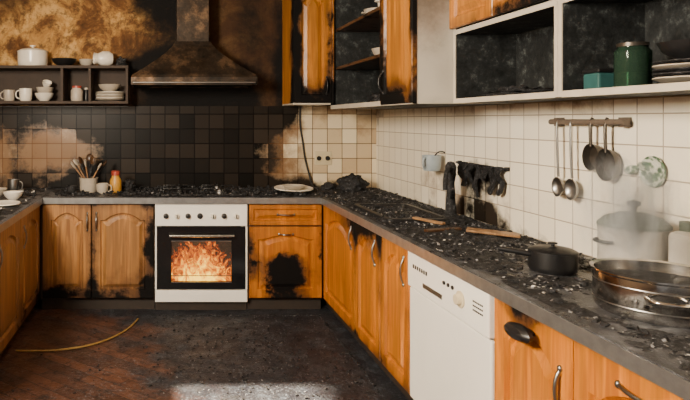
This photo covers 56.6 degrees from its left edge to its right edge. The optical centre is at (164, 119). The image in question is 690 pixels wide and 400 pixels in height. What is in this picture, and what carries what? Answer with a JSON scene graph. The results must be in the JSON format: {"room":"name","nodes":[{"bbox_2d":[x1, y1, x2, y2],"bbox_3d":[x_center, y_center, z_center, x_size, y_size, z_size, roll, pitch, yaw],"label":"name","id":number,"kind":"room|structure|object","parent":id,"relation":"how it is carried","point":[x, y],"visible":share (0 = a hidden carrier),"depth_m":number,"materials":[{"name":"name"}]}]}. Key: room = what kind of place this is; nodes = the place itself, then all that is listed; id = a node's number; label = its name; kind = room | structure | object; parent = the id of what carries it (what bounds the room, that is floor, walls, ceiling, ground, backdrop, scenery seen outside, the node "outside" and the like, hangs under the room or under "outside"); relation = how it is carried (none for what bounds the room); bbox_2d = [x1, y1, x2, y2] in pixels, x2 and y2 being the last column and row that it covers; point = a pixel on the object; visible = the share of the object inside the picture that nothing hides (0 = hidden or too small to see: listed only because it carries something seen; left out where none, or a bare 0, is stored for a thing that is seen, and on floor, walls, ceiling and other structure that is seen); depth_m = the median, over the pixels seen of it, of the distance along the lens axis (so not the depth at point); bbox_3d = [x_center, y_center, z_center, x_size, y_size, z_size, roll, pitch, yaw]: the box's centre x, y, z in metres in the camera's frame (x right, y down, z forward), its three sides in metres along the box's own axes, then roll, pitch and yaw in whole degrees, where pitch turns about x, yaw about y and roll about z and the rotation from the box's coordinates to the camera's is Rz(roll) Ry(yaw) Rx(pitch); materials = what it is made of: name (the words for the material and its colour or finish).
{"room":"fire-damaged room","nodes":[
{"label":"fire-damaged room","id":0,"kind":"room"},
{"bbox_2d":[0,0,376,109],"bbox_3d":[0.118,0.061,4.946,3.456,2.620,0.120,0,0,0],"label":"wall","id":1,"kind":"structure","parent":0,"point":[248,33],"depth_m":4.89,"materials":[{"name":"paint"}]},
{"bbox_2d":[0,65,129,106],"bbox_3d":[-0.882,-0.263,4.768,1.195,0.322,0.235,0,0,0],"label":"wall shelf","id":2,"kind":"object","parent":1,"relation":"attached to","point":[12,77],"visible":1,"depth_m":4.88,"materials":[{"name":"brown wood"}]},
{"bbox_2d":[0,90,14,100],"bbox_3d":[-1.242,-0.193,4.755,0.106,0.090,0.090,0,0,-36],"label":"coffee mug","id":3,"kind":"object","parent":2,"relation":"on","point":[9,95],"visible":0.91,"depth_m":4.72,"materials":[{"name":"ceramic"}]},
{"bbox_2d":[15,88,31,100],"bbox_3d":[-1.107,-0.198,4.735,0.118,0.100,0.100,0,0,-36],"label":"coffee mug","id":4,"kind":"object","parent":2,"relation":"on","point":[25,94],"visible":0.94,"depth_m":4.70,"materials":[{"name":"white ceramic"}]},
{"bbox_2d":[17,45,47,64],"bbox_3d":[-1.050,-0.510,4.765,0.243,0.171,0.243,0,0,0],"label":"cooking pot","id":5,"kind":"object","parent":2,"relation":"on","point":[26,56],"visible":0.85,"depth_m":4.67,"materials":[{"name":"white ceramic"}]},
{"bbox_2d":[35,93,53,100],"bbox_3d":[-0.955,-0.180,4.750,0.150,0.065,0.150,0,0,0],"label":"soup bowl","id":6,"kind":"object","parent":2,"relation":"on","point":[40,96],"visible":0.87,"depth_m":4.70,"materials":[{"name":"white ceramic"}]},
{"bbox_2d":[36,87,53,92],"bbox_3d":[-0.950,-0.228,4.750,0.140,0.060,0.140,0,0,0],"label":"soup bowl","id":7,"kind":"object","parent":6,"relation":"on","point":[39,89],"visible":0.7,"depth_m":4.70,"materials":[{"name":"ceramic"}]},
{"bbox_2d":[42,80,51,86],"bbox_3d":[-0.928,-0.284,4.729,0.076,0.074,0.074,0,0,7],"label":"tea cup","id":8,"kind":"object","parent":7,"relation":"on","point":[46,83],"visible":0.91,"depth_m":4.73,"materials":[{"name":"white ceramic"}]},
{"bbox_2d":[52,58,76,64],"bbox_3d":[-0.800,-0.454,4.760,0.200,0.060,0.200,0,0,0],"label":"metal bowl","id":9,"kind":"object","parent":2,"relation":"on","point":[58,61],"visible":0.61,"depth_m":4.69,"materials":[{"name":"black metal"}]},
{"bbox_2d":[71,86,82,100],"bbox_3d":[-0.695,-0.209,4.730,0.096,0.121,0.096,0,0,0],"label":"spice jar","id":10,"kind":"object","parent":2,"relation":"on","point":[76,92],"visible":0.89,"depth_m":4.69,"materials":[{"name":"ceramic"}]},
{"bbox_2d":[83,88,87,100],"bbox_3d":[-0.630,-0.203,4.800,0.044,0.111,0.044,0,0,0],"label":"spice jar","id":11,"kind":"object","parent":2,"relation":"on","point":[85,93],"visible":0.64,"depth_m":4.78,"materials":[{"name":"black metal"}]},
{"bbox_2d":[79,59,92,64],"bbox_3d":[-0.630,-0.454,4.810,0.120,0.060,0.120,0,0,0],"label":"bowl","id":12,"kind":"object","parent":2,"relation":"on","point":[82,61],"visible":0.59,"depth_m":4.77,"materials":[{"name":"ceramic"}]},
{"bbox_2d":[93,51,112,64],"bbox_3d":[-0.489,-0.484,4.739,0.145,0.120,0.120,0,0,-17],"label":"milk jug","id":13,"kind":"object","parent":2,"relation":"on","point":[104,57],"visible":0.94,"depth_m":4.70,"materials":[{"name":"white ceramic"}]},
{"bbox_2d":[95,91,124,100],"bbox_3d":[-0.438,-0.185,4.770,0.234,0.074,0.230,0,0,0],"label":"plate stack","id":14,"kind":"object","parent":2,"relation":"on","point":[103,95],"visible":0.95,"depth_m":4.68,"materials":[{"name":"ceramic"}]},
{"bbox_2d":[98,84,120,90],"bbox_3d":[-0.440,-0.254,4.770,0.180,0.055,0.180,0,0,0],"label":"bowl","id":15,"kind":"object","parent":14,"relation":"on","point":[105,87],"visible":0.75,"depth_m":4.71,"materials":[{"name":"ceramic"}]},
{"bbox_2d":[116,56,126,64],"bbox_3d":[-0.342,-0.467,4.763,0.098,0.086,0.099,0,0,-32],"label":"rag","id":16,"kind":"object","parent":2,"relation":"on","point":[120,61],"visible":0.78,"depth_m":4.74,"materials":[{"name":"black fabric"}]},
{"bbox_2d":[0,106,375,187],"bbox_3d":[0.115,0.219,4.882,3.208,0.664,0.006,0,0,0],"label":"tile backsplash","id":17,"kind":"structure","parent":1,"relation":"attached to","point":[151,146],"depth_m":4.88,"materials":[{"name":"black tile"}]},
{"bbox_2d":[315,152,331,164],"bbox_3d":[1.285,0.311,4.871,0.140,0.110,0.016,0,0,0],"label":"wall socket","id":18,"kind":"object","parent":17,"relation":"attached to","point":[321,158],"visible":1,"depth_m":4.87,"materials":[{"name":"beige plastic"}]},
{"bbox_2d":[316,155,330,161],"bbox_3d":[1.285,0.311,4.866,0.124,0.054,0.006,0,0,0],"label":"outlet","id":19,"kind":"object","parent":18,"relation":"attached to","point":[319,158],"depth_m":4.86,"materials":[{"name":"beige plastic"}]},
{"bbox_2d":[131,0,256,87],"bbox_3d":[0.215,-0.752,4.643,0.930,0.983,0.484,0,0,0],"label":"range hood","id":20,"kind":"object","parent":1,"relation":"attached to","point":[192,61],"visible":1,"depth_m":4.51,"materials":[{"name":"metal"}]},
{"bbox_2d":[282,0,330,105],"bbox_3d":[1.097,-0.551,4.652,0.287,0.875,0.466,0,0,0],"label":"upper cabinet","id":21,"kind":"object","parent":1,"relation":"attached to","point":[306,24],"visible":1,"depth_m":4.45,"materials":[{"name":"brown wood"}]},
{"bbox_2d":[299,107,313,186],"bbox_3d":[1.156,0.220,4.831,0.054,0.660,0.149,0,0,-44],"label":"power cable","id":22,"kind":"object","parent":21,"relation":"hanging from","point":[300,107],"visible":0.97,"depth_m":4.86,"materials":[{"name":"rubber"}]},
{"bbox_2d":[0,298,407,399],"bbox_3d":[0.118,1.411,1.753,3.456,0.080,6.506,0,0,0],"label":"floor","id":23,"kind":"structure","parent":0,"point":[51,375],"depth_m":3.45,"materials":[{"name":"brown wood"}]},
{"bbox_2d":[0,219,20,355],"bbox_3d":[-1.176,0.984,3.435,0.607,0.774,0.568,0,0,0],"label":"base cabinet","id":24,"kind":"object","parent":23,"relation":"on","point":[10,238],"visible":0.95,"depth_m":3.47,"materials":[{"name":"brown wood"}]},
{"bbox_2d":[11,206,39,339],"bbox_3d":[-1.176,0.984,4.003,0.607,0.774,0.564,0,0,0],"label":"base cabinet","id":25,"kind":"object","parent":23,"relation":"on","point":[30,223],"visible":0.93,"depth_m":3.99,"materials":[{"name":"brown wood"}]},
{"bbox_2d":[31,205,40,310],"bbox_3d":[-1.198,0.984,4.581,0.563,0.774,0.588,0,0,0],"label":"base cabinet","id":26,"kind":"object","parent":23,"relation":"on","point":[40,205],"visible":0.06,"depth_m":4.41,"materials":[{"name":"brown wood"}]},
{"bbox_2d":[16,318,138,351],"bbox_3d":[-0.469,1.363,3.750,0.905,0.011,0.213,0,0,-39],"label":"garden hose","id":27,"kind":"object","parent":23,"relation":"on","point":[137,319],"visible":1,"depth_m":3.60,"materials":[{"name":"yellow rubber"}]},
{"bbox_2d":[41,204,154,308],"bbox_3d":[-0.484,0.984,4.565,0.816,0.774,0.620,0,0,0],"label":"base cabinet","id":28,"kind":"object","parent":23,"relation":"on","point":[94,256],"visible":1,"depth_m":4.29,"materials":[{"name":"brown wood"}]},
{"bbox_2d":[0,188,689,399],"bbox_3d":[0.118,0.574,2.939,3.200,0.045,3.878,0,0,0],"label":"countertop","id":29,"kind":"structure","parent":28,"relation":"on","point":[665,373],"depth_m":1.92,"materials":[{"name":"stone"}]},
{"bbox_2d":[0,187,7,196],"bbox_3d":[-1.210,0.521,4.300,0.160,0.060,0.160,0,0,0],"label":"rice bowl","id":30,"kind":"object","parent":29,"relation":"on","point":[2,189],"visible":0.88,"depth_m":4.27,"materials":[{"name":"ceramic"}]},
{"bbox_2d":[0,200,20,206],"bbox_3d":[-1.050,0.541,3.860,0.240,0.020,0.240,0,0,0],"label":"plate","id":31,"kind":"object","parent":29,"relation":"on","point":[3,203],"visible":1,"depth_m":3.92,"materials":[{"name":"white ceramic"}]},
{"bbox_2d":[3,191,23,199],"bbox_3d":[-1.050,0.523,4.150,0.140,0.055,0.140,0,0,0],"label":"rice bowl","id":32,"kind":"object","parent":29,"relation":"on","point":[10,195],"visible":0.98,"depth_m":4.11,"materials":[{"name":"white ceramic"}]},
{"bbox_2d":[7,179,22,190],"bbox_3d":[-1.143,0.501,4.554,0.106,0.100,0.090,0,0,-36],"label":"mug","id":33,"kind":"object","parent":29,"relation":"on","point":[12,184],"visible":0.85,"depth_m":4.51,"materials":[{"name":"metal"}]},
{"bbox_2d":[66,185,76,193],"bbox_3d":[-0.706,0.521,4.500,0.084,0.060,0.073,0,0,0],"label":"debris","id":34,"kind":"object","parent":29,"relation":"on","point":[71,189],"visible":0.89,"depth_m":4.47,"materials":[{"name":"black"}]},
{"bbox_2d":[71,154,106,192],"bbox_3d":[-0.586,0.405,4.600,0.273,0.292,0.148,0,0,6],"label":"utensil crock","id":35,"kind":"object","parent":29,"relation":"on","point":[87,183],"visible":0.98,"depth_m":4.59,"materials":[{"name":"ceramic"}]},
{"bbox_2d":[96,183,111,193],"bbox_3d":[-0.463,0.513,4.505,0.106,0.075,0.090,0,0,-35],"label":"mug","id":36,"kind":"object","parent":29,"relation":"on","point":[101,187],"visible":0.8,"depth_m":4.46,"materials":[{"name":"ceramic"}]},
{"bbox_2d":[110,170,121,192],"bbox_3d":[-0.375,0.466,4.560,0.090,0.170,0.090,0,0,0],"label":"bottle","id":37,"kind":"object","parent":29,"relation":"on","point":[115,181],"visible":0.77,"depth_m":4.53,"materials":[{"name":"yellow plastic"}]},
{"bbox_2d":[122,179,135,190],"bbox_3d":[-0.280,0.502,4.654,0.122,0.098,0.130,0,0,0],"label":"debris","id":38,"kind":"object","parent":29,"relation":"on","point":[128,184],"visible":0.83,"depth_m":4.63,"materials":[{"name":"black"}]},
{"bbox_2d":[161,183,240,195],"bbox_3d":[0.260,0.527,4.570,0.580,0.047,0.460,0,0,0],"label":"gas hob","id":39,"kind":"object","parent":29,"relation":"in","point":[218,190],"visible":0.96,"depth_m":4.46,"materials":[{"name":"black metal"}]},
{"bbox_2d":[321,182,335,189],"bbox_3d":[1.269,0.516,4.661,0.124,0.070,0.127,0,0,0],"label":"debris","id":40,"kind":"object","parent":29,"relation":"on","point":[327,185],"visible":0.71,"depth_m":4.63,"materials":[{"name":"black"}]},
{"bbox_2d":[0,184,689,369],"bbox_3d":[0.130,0.531,3.005,3.160,0.039,3.710,0,0,0],"label":"debris","id":41,"kind":"object","parent":29,"relation":"on","point":[474,248],"visible":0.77,"depth_m":2.71,"materials":[{"name":"grey wood"}]},
{"bbox_2d":[274,185,312,192],"bbox_3d":[0.960,0.516,4.479,0.289,0.038,0.288,0,0,5],"label":"dinner plate","id":42,"kind":"object","parent":41,"relation":"on","point":[278,187],"visible":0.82,"depth_m":4.47,"materials":[{"name":"white ceramic"}]},
{"bbox_2d":[282,184,304,189],"bbox_3d":[0.960,0.503,4.480,0.170,0.035,0.170,0,0,0],"label":"dish","id":43,"kind":"object","parent":42,"relation":"on","point":[287,186],"visible":0.99,"depth_m":4.44,"materials":[{"name":"ceramic"}]},
{"bbox_2d":[412,217,445,224],"bbox_3d":[1.375,0.525,3.130,0.030,0.012,0.180,0,2,-29],"label":"scrap","id":44,"kind":"object","parent":41,"relation":"on","point":[415,218],"visible":1,"depth_m":3.11,"materials":[{"name":"brown wood"}]},
{"bbox_2d":[424,227,461,231],"bbox_3d":[1.350,0.532,2.915,0.200,0.013,0.030,0,0,-17],"label":"scrap","id":45,"kind":"object","parent":41,"relation":"on","point":[447,228],"visible":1,"depth_m":2.90,"materials":[{"name":"brown wood"}]},
{"bbox_2d":[466,227,520,237],"bbox_3d":[1.530,0.525,2.800,0.220,0.020,0.080,0,0,29],"label":"scrap","id":46,"kind":"object","parent":41,"relation":"on","point":[469,229],"visible":0.99,"depth_m":2.78,"materials":[{"name":"brown wood"}]},
{"bbox_2d":[336,173,369,191],"bbox_3d":[1.438,0.479,4.600,0.267,0.144,0.166,0,0,0],"label":"debris pile","id":47,"kind":"object","parent":29,"relation":"on","point":[349,183],"visible":0.87,"depth_m":4.55,"materials":[{"name":"black"}]},
{"bbox_2d":[354,204,448,222],"bbox_3d":[1.360,0.539,3.500,0.350,0.024,0.600,0,0,0],"label":"sink","id":48,"kind":"object","parent":29,"relation":"in","point":[359,206],"visible":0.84,"depth_m":3.46,"materials":[{"name":"black metal"}]},
{"bbox_2d":[443,161,458,216],"bbox_3d":[1.581,0.391,3.313,0.096,0.320,0.198,0,0,22],"label":"kitchen faucet","id":49,"kind":"object","parent":29,"relation":"on","point":[449,176],"visible":0.91,"depth_m":3.34,"materials":[{"name":"metal"}]},
{"bbox_2d":[498,242,578,275],"bbox_3d":[1.370,0.497,2.190,0.250,0.107,0.161,0,0,0],"label":"saucepan","id":50,"kind":"object","parent":29,"relation":"on","point":[553,259],"visible":1,"depth_m":2.14,"materials":[{"name":"black metal"}]},
{"bbox_2d":[592,199,672,261],"bbox_3d":[1.585,0.409,2.030,0.211,0.283,0.207,0,0,-44],"label":"stock pot","id":51,"kind":"object","parent":29,"relation":"on","point":[620,234],"visible":0.66,"depth_m":1.97,"materials":[{"name":"white metal"}]},
{"bbox_2d":[589,258,689,328],"bbox_3d":[1.415,0.491,1.720,0.327,0.119,0.334,0,0,-12],"label":"casserole","id":52,"kind":"object","parent":29,"relation":"on","point":[656,292],"visible":1,"depth_m":1.67,"materials":[{"name":"silver metal"}]},
{"bbox_2d":[668,221,689,264],"bbox_3d":[1.656,0.434,1.870,0.112,0.232,0.100,0,0,0],"label":"canister","id":53,"kind":"object","parent":29,"relation":"on","point":[678,241],"visible":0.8,"depth_m":1.88,"materials":[{"name":"white ceramic"}]},
{"bbox_2d":[12,314,383,399],"bbox_3d":[0.143,1.363,3.353,1.896,0.014,1.717,0,0,0],"label":"debris","id":54,"kind":"object","parent":23,"relation":"on","point":[319,315],"visible":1,"depth_m":3.52,"materials":[{"name":"grey wood"}]},
{"bbox_2d":[155,204,246,309],"bbox_3d":[0.259,0.984,4.548,0.659,0.774,0.635,0,0,0],"label":"oven","id":55,"kind":"object","parent":23,"relation":"on","point":[175,224],"visible":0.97,"depth_m":4.28,"materials":[{"name":"white metal"}]},
{"bbox_2d":[171,241,230,280],"bbox_3d":[0.260,1.014,4.460,0.480,0.330,0.222,0,0,0],"label":"fire","id":56,"kind":"object","parent":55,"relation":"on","point":[201,262],"visible":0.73,"depth_m":4.38,"materials":[{"name":"orange"}]},
{"bbox_2d":[246,204,321,308],"bbox_3d":[0.862,0.984,4.565,0.532,0.774,0.620,0,0,0],"label":"base cabinet","id":57,"kind":"object","parent":23,"relation":"on","point":[284,241],"visible":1,"depth_m":4.29,"materials":[{"name":"brown wood"}]},
{"bbox_2d":[321,205,331,310],"bbox_3d":[1.434,0.984,4.581,0.562,0.774,0.588,0,0,0],"label":"base cabinet","id":58,"kind":"object","parent":23,"relation":"on","point":[322,298],"visible":0.04,"depth_m":4.39,"materials":[{"name":"brown wood"}]},
{"bbox_2d":[323,205,365,349],"bbox_3d":[1.412,0.984,3.928,0.606,0.774,0.714,0,0,0],"label":"base cabinet","id":59,"kind":"object","parent":23,"relation":"on","point":[338,230],"visible":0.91,"depth_m":3.89,"materials":[{"name":"brown wood"}]},
{"bbox_2d":[355,223,391,379],"bbox_3d":[1.412,0.984,3.362,0.606,0.774,0.413,0,0,0],"label":"base cabinet","id":60,"kind":"object","parent":23,"relation":"on","point":[367,242],"visible":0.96,"depth_m":3.35,"materials":[{"name":"brown wood"}]},
{"bbox_2d":[380,236,413,399],"bbox_3d":[1.412,0.984,2.965,0.606,0.774,0.378,0,0,0],"label":"base cabinet","id":61,"kind":"object","parent":23,"relation":"on","point":[394,287],"visible":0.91,"depth_m":2.96,"materials":[{"name":"brown wood"}]},
{"bbox_2d":[408,251,493,399],"bbox_3d":[1.401,0.985,2.421,0.610,0.773,0.698,0,0,0],"label":"dishwasher","id":62,"kind":"object","parent":23,"relation":"on","point":[452,319],"visible":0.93,"depth_m":2.39,"materials":[{"name":"metal"}]},
{"bbox_2d":[494,298,573,399],"bbox_3d":[1.391,0.984,1.865,0.647,0.774,0.398,0,0,0],"label":"base cabinet","id":63,"kind":"object","parent":23,"relation":"on","point":[533,360],"visible":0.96,"depth_m":1.85,"materials":[{"name":"brown wood"}]},
{"bbox_2d":[574,341,683,399],"bbox_3d":[1.412,0.984,1.383,0.607,0.774,0.563,0,0,0],"label":"base cabinet","id":64,"kind":"object","parent":23,"relation":"on","point":[596,377],"visible":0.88,"depth_m":1.54,"materials":[{"name":"brown wood"}]},
{"bbox_2d":[377,95,689,258],"bbox_3d":[1.786,0.061,1.693,0.120,2.620,6.386,0,0,0],"label":"wall","id":65,"kind":"structure","parent":0,"point":[672,95],"depth_m":2.50,"materials":[{"name":"paint"}]},
{"bbox_2d":[331,0,514,108],"bbox_3d":[1.456,-0.534,3.702,0.538,0.910,1.496,0,0,0],"label":"upper cabinet","id":66,"kind":"object","parent":65,"relation":"attached to","point":[413,67],"visible":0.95,"depth_m":3.26,"materials":[{"name":"laminate"}]},
{"bbox_2d":[336,6,379,31],"bbox_3d":[1.489,-0.659,3.925,0.458,0.020,1.010,0,0,0],"label":"shelf","id":67,"kind":"object","parent":66,"relation":"attached to","point":[370,21],"depth_m":4.08,"materials":[{"name":"brown wood"}]},
{"bbox_2d":[336,54,379,69],"bbox_3d":[1.489,-0.379,3.925,0.458,0.020,1.010,0,0,0],"label":"shelf","id":68,"kind":"object","parent":66,"relation":"attached to","point":[373,62],"depth_m":4.06,"materials":[{"name":"brown wood"}]},
{"bbox_2d":[361,7,376,13],"bbox_3d":[1.450,-0.714,4.120,0.168,0.091,0.165,0,0,-44],"label":"plate","id":69,"kind":"object","parent":66,"relation":"on","point":[367,10],"visible":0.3,"depth_m":4.08,"materials":[{"name":"ceramic"}]},
{"bbox_2d":[367,92,379,101],"bbox_3d":[1.440,-0.148,3.895,0.232,0.095,0.363,0,0,0],"label":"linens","id":70,"kind":"object","parent":66,"relation":"on","point":[374,97],"visible":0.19,"depth_m":3.91,"materials":[{"name":"black fabric"}]},
{"bbox_2d":[372,47,379,54],"bbox_3d":[1.420,-0.424,3.850,0.180,0.070,0.180,0,0,0],"label":"serving bowl","id":71,"kind":"object","parent":66,"relation":"on","point":[375,51],"visible":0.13,"depth_m":3.82,"materials":[{"name":"ceramic"}]},
{"bbox_2d":[376,96,689,257],"bbox_3d":[1.722,0.236,2.543,0.006,0.629,4.686,0,0,0],"label":"tile backsplash","id":72,"kind":"structure","parent":65,"relation":"attached to","point":[519,137],"depth_m":2.76,"materials":[{"name":"white tile"}]},
{"bbox_2d":[422,151,444,170],"bbox_3d":[1.637,0.250,3.680,0.162,0.122,0.110,0,0,0],"label":"cup","id":73,"kind":"object","parent":72,"relation":"attached to","point":[429,162],"visible":1,"depth_m":3.63,"materials":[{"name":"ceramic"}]},
{"bbox_2d":[456,161,509,170],"bbox_3d":[1.706,0.246,3.240,0.024,0.020,0.520,0,0,0],"label":"towel rail","id":74,"kind":"object","parent":72,"relation":"attached to","point":[457,162],"visible":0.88,"depth_m":3.00,"materials":[{"name":"metal"}]},
{"bbox_2d":[457,162,504,196],"bbox_3d":[1.690,0.327,3.227,0.024,0.180,0.456,0,0,0],"label":"towel","id":75,"kind":"object","parent":74,"relation":"hanging from","point":[486,169],"visible":1,"depth_m":3.19,"materials":[{"name":"black fabric"}]},
{"bbox_2d":[548,117,631,126],"bbox_3d":[1.696,0.008,2.405,0.046,0.036,0.430,0,0,0],"label":"utensil rail","id":76,"kind":"object","parent":72,"relation":"attached to","point":[621,121],"visible":0.98,"depth_m":2.34,"materials":[{"name":"brown wood"}]},
{"bbox_2d":[552,120,564,196],"bbox_3d":[1.683,0.162,2.560,0.033,0.330,0.068,0,0,0],"label":"ladle","id":77,"kind":"object","parent":76,"relation":"hanging from","point":[558,185],"visible":0.84,"depth_m":2.56,"materials":[{"name":"metal"}]},
{"bbox_2d":[564,121,578,199],"bbox_3d":[1.683,0.164,2.475,0.033,0.334,0.072,0,0,0],"label":"serving spoon","id":78,"kind":"object","parent":76,"relation":"hanging from","point":[571,189],"visible":0.91,"depth_m":2.47,"materials":[{"name":"metal"}]},
{"bbox_2d":[582,117,602,170],"bbox_3d":[1.688,0.095,2.365,0.035,0.210,0.090,0,0,0],"label":"frying pan","id":79,"kind":"object","parent":76,"relation":"hanging from","point":[590,151],"visible":0.95,"depth_m":2.38,"materials":[{"name":"metal"}]},
{"bbox_2d":[595,117,621,180],"bbox_3d":[1.688,0.112,2.285,0.035,0.244,0.104,0,0,0],"label":"frying pan","id":80,"kind":"object","parent":76,"relation":"hanging from","point":[610,167],"visible":1,"depth_m":2.29,"materials":[{"name":"metal"}]},
{"bbox_2d":[639,156,665,187],"bbox_3d":[1.710,0.181,2.100,0.016,0.112,0.112,0,0,0],"label":"decorative plate","id":81,"kind":"object","parent":72,"relation":"attached to","point":[654,175],"visible":1,"depth_m":2.10,"materials":[{"name":"white ceramic"}]},
{"bbox_2d":[624,162,645,174],"bbox_3d":[1.700,0.174,2.175,0.036,0.051,0.085,0,0,0],"label":"fish ornament","id":82,"kind":"object","parent":81,"relation":"attached to","point":[630,169],"visible":1,"depth_m":2.17,"materials":[{"name":"white ceramic"}]},
{"bbox_2d":[449,0,630,102],"bbox_3d":[1.561,-0.536,2.563,0.328,0.909,0.786,0,0,0],"label":"upper cabinet","id":83,"kind":"object","parent":65,"relation":"attached to","point":[497,43],"visible":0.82,"depth_m":2.83,"materials":[{"name":"laminate"}]},
{"bbox_2d":[478,85,553,96],"bbox_3d":[1.565,-0.129,2.639,0.222,0.052,0.483,0,0,0],"label":"pile","id":84,"kind":"object","parent":83,"relation":"on","point":[522,89],"visible":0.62,"depth_m":2.57,"materials":[{"name":"black"}]},
{"bbox_2d":[558,0,689,96],"bbox_3d":[1.561,-0.536,1.709,0.328,0.909,0.918,0,0,0],"label":"upper cabinet","id":85,"kind":"object","parent":65,"relation":"attached to","point":[589,31],"visible":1,"depth_m":2.15,"materials":[{"name":"laminate"}]},
{"bbox_2d":[582,68,613,88],"bbox_3d":[1.545,-0.141,2.100,0.116,0.075,0.086,0,0,0],"label":"tin","id":86,"kind":"object","parent":85,"relation":"on","point":[598,77],"visible":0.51,"depth_m":2.06,"materials":[{"name":"teal metal"}]},
{"bbox_2d":[614,41,652,86],"bbox_3d":[1.520,-0.178,1.950,0.100,0.149,0.100,0,0,0],"label":"glass jar","id":87,"kind":"object","parent":85,"relation":"on","point":[633,61],"visible":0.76,"depth_m":1.91,"materials":[{"name":"green glass"}]},
{"bbox_2d":[652,58,689,82],"bbox_3d":[1.540,-0.138,1.740,0.200,0.070,0.200,0,0,0],"label":"dishes","id":88,"kind":"object","parent":85,"relation":"on","point":[672,70],"visible":0.95,"depth_m":1.72,"materials":[{"name":"ceramic"}]},
{"bbox_2d":[656,39,689,58],"bbox_3d":[1.540,-0.201,1.740,0.180,0.055,0.180,0,0,0],"label":"bowl","id":89,"kind":"object","parent":88,"relation":"on","point":[675,49],"visible":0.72,"depth_m":1.72,"materials":[{"name":"black ceramic"}]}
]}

